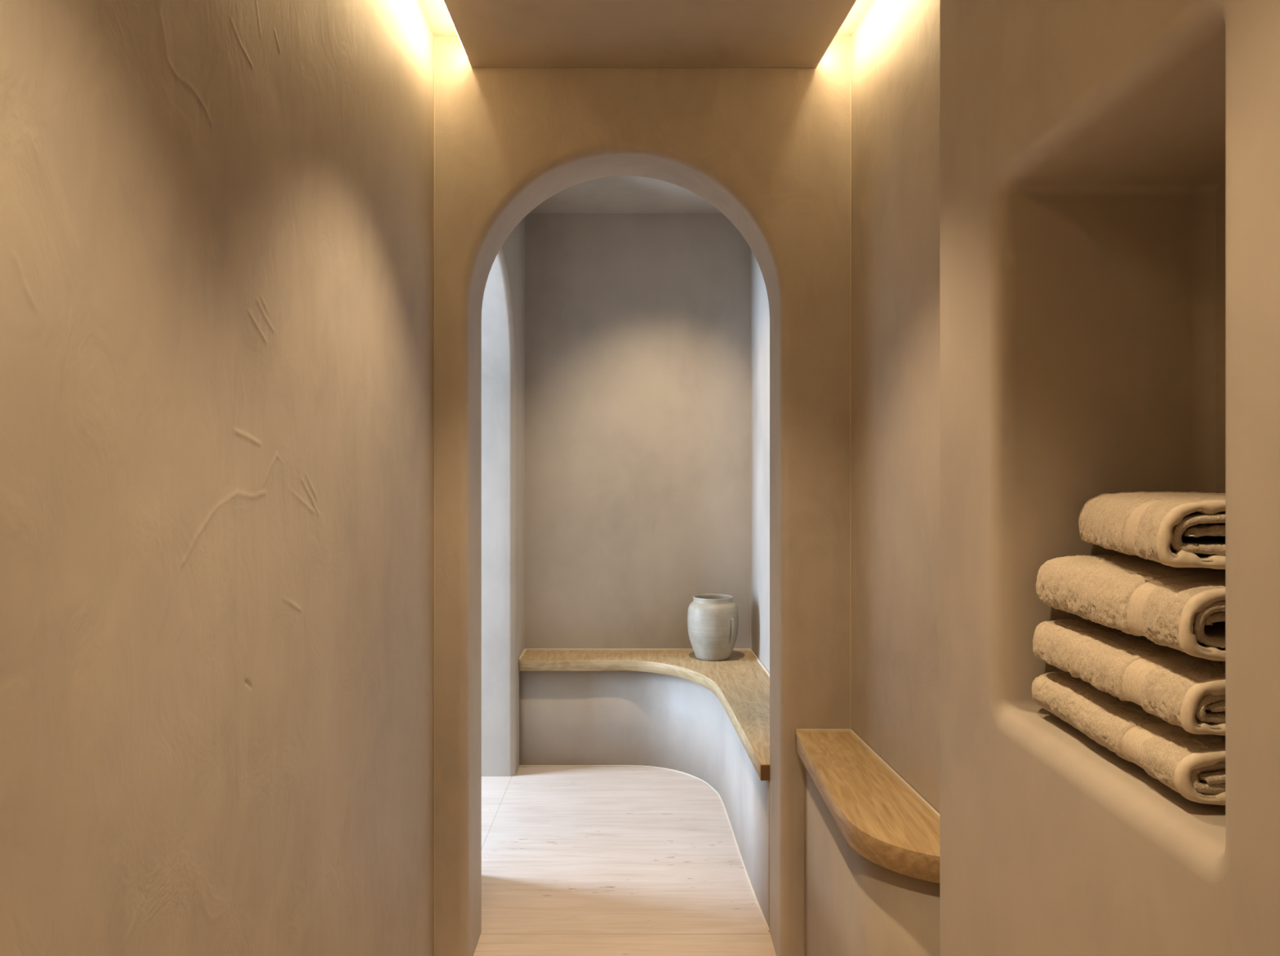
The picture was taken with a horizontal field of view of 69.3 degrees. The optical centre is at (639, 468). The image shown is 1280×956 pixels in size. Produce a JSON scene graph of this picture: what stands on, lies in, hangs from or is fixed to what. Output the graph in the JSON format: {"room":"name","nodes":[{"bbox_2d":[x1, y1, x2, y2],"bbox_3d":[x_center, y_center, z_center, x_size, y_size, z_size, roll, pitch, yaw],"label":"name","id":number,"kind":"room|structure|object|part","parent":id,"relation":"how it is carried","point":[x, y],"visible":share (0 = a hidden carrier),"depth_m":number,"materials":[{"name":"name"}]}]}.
{"room":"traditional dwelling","nodes":[
{"label":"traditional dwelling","id":0,"kind":"room"},
{"bbox_2d":[0,0,524,955],"bbox_3d":[-0.612,0.063,1.288,0.210,2.374,5.577,0,0,0],"label":"wall","id":1,"kind":"structure","parent":0,"point":[216,216],"depth_m":1.15,"materials":[{"name":"paint"}]},
{"bbox_2d":[473,766,776,955],"bbox_3d":[-0.750,1.280,1.350,3.400,0.060,5.700,0,0,0],"label":"floor","id":2,"kind":"structure","parent":0,"point":[576,860],"depth_m":2.89,"materials":[{"name":"wood"}]},
{"bbox_2d":[518,648,769,931],"bbox_3d":[0.012,1.020,3.286,1.038,0.459,1.578,0,0,0],"label":"bench","id":3,"kind":"object","parent":2,"relation":"on","point":[674,709],"visible":0.8,"depth_m":3.85,"materials":[{"name":"beige paint"}]},
{"bbox_3d":[0.012,0.819,3.286,1.037,0.044,1.578,0,0,0],"label":"seat","id":4,"kind":"part","parent":3,"relation":"part of","materials":[{"name":"brown wood"}]},
{"bbox_2d":[687,593,738,660],"bbox_3d":[0.307,0.667,3.903,0.214,0.259,0.214,0,0,0],"label":"vase","id":5,"kind":"object","parent":3,"relation":"on","point":[713,619],"visible":1,"depth_m":3.82,"materials":[{"name":"ceramic"}]},
{"bbox_3d":[0.378,0.672,3.830,0.021,0.112,0.028,0,0,-44],"label":"handle","id":6,"kind":"part","parent":5,"relation":"part of","materials":[{"name":"ceramic"}]},
{"bbox_2d":[795,728,939,955],"bbox_3d":[0.480,0.947,1.917,0.187,0.604,0.761,0,0,0],"label":"bench","id":7,"kind":"object","parent":2,"relation":"on","point":[872,841],"visible":0.86,"depth_m":1.79,"materials":[{"name":"brown wood"}]},
{"bbox_3d":[0.480,0.673,1.917,0.187,0.045,0.761,0,0,0],"label":"seat","id":8,"kind":"part","parent":7,"relation":"part of","materials":[{"name":"brown wood"}]},
{"bbox_2d":[528,176,722,213],"bbox_3d":[-0.850,-1.167,3.288,3.200,0.086,1.577,0,0,0],"label":"ceiling","id":9,"kind":"structure","parent":0,"point":[613,194],"depth_m":3.87,"materials":[{"name":"paint"}]},
{"bbox_2d":[524,213,750,648],"bbox_3d":[-0.850,0.020,4.137,3.200,2.460,0.120,0,0,0],"label":"wall","id":10,"kind":"structure","parent":0,"point":[637,326],"depth_m":4.08,"materials":[{"name":"paint"}]},
{"bbox_2d":[750,248,751,648],"bbox_3d":[0.488,-0.167,4.075,0.002,1.915,0.002,0,0,0],"label":"trim","id":11,"kind":"structure","parent":10,"relation":"attached to","point":[750,248],"depth_m":4.07,"materials":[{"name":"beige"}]},
{"bbox_2d":[435,35,849,955],"bbox_3d":[0.075,0.035,2.400,1.750,2.430,0.200,0,0,0],"label":"wall","id":12,"kind":"structure","parent":0,"point":[768,148],"depth_m":2.30,"materials":[{"name":"paint"}]},
{"bbox_2d":[433,35,435,955],"bbox_3d":[-0.510,0.087,2.299,0.002,2.325,0.002,0,0,0],"label":"trim","id":13,"kind":"structure","parent":12,"relation":"attached to","point":[433,36],"depth_m":2.30,"materials":[{"name":"beige paint"}]},
{"bbox_2d":[849,35,851,728],"bbox_3d":[0.523,-0.213,2.299,0.002,1.723,0.002,0,0,0],"label":"trim","id":14,"kind":"structure","parent":12,"relation":"attached to","point":[850,36],"depth_m":2.30,"materials":[{"name":"beige paint"}]},
{"bbox_2d":[417,0,873,35],"bbox_3d":[0.125,-1.125,0.400,1.650,0.100,3.800,0,0,0],"label":"ceiling","id":15,"kind":"structure","parent":0,"point":[435,12],"depth_m":2.21,"materials":[{"name":"paint"}]},
{"bbox_2d":[443,0,856,67],"bbox_3d":[0.029,-1.035,0.400,0.897,0.080,3.800,0,0,0],"label":"ceiling panel","id":16,"kind":"object","parent":15,"relation":"attached to","point":[491,33],"visible":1,"depth_m":2.11,"materials":[{"name":"paint"}]},
{"bbox_2d":[443,0,467,57],"bbox_3d":[-0.422,-1.018,0.417,0.006,0.016,3.735,0,0,0],"label":"led strip","id":17,"kind":"object","parent":16,"relation":"attached to","point":[443,1],"visible":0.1,"depth_m":2.12,"materials":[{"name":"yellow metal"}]},
{"bbox_2d":[751,249,769,672],"bbox_3d":[0.561,0.020,3.288,0.100,2.460,1.580,0,0,-2],"label":"wall","id":18,"kind":"structure","parent":0,"point":[760,312],"depth_m":3.84,"materials":[{"name":"paint"}]},
{"bbox_2d":[851,0,939,813],"bbox_3d":[0.585,0.077,1.850,0.120,2.345,0.900,0,0,0],"label":"wall","id":19,"kind":"structure","parent":0,"point":[895,44],"depth_m":1.98,"materials":[{"name":"paint"}]},
{"bbox_2d":[939,0,1279,955],"bbox_3d":[0.630,0.077,-0.006,0.296,2.345,2.987,0,0,0],"label":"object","id":20,"kind":"structure","parent":0,"point":[1109,170],"depth_m":1.25,"materials":[{"name":"paint"}]},
{"bbox_2d":[1031,671,1225,804],"bbox_3d":[0.622,0.293,1.048,0.234,0.066,0.369,0,0,0],"label":"towel","id":21,"kind":"object","parent":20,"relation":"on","point":[1192,765],"visible":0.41,"depth_m":0.96,"materials":[{"name":"fabric"}]},
{"bbox_2d":[1032,618,1225,735],"bbox_3d":[0.624,0.227,1.048,0.233,0.068,0.366,0,0,0],"label":"towel","id":22,"kind":"object","parent":21,"relation":"on","point":[1182,689],"visible":0.56,"depth_m":0.97,"materials":[{"name":"fabric"}]},
{"bbox_2d":[1035,554,1225,661],"bbox_3d":[0.624,0.150,1.044,0.232,0.084,0.365,0,0,0],"label":"towel","id":23,"kind":"object","parent":22,"relation":"on","point":[1183,609],"visible":0.82,"depth_m":0.98,"materials":[{"name":"fabric"}]},
{"bbox_2d":[1078,491,1225,569],"bbox_3d":[0.635,0.069,1.046,0.204,0.080,0.345,0,0,11],"label":"towel","id":24,"kind":"object","parent":23,"relation":"on","point":[1177,529],"visible":0.68,"depth_m":0.94,"materials":[{"name":"fabric"}]}
]}

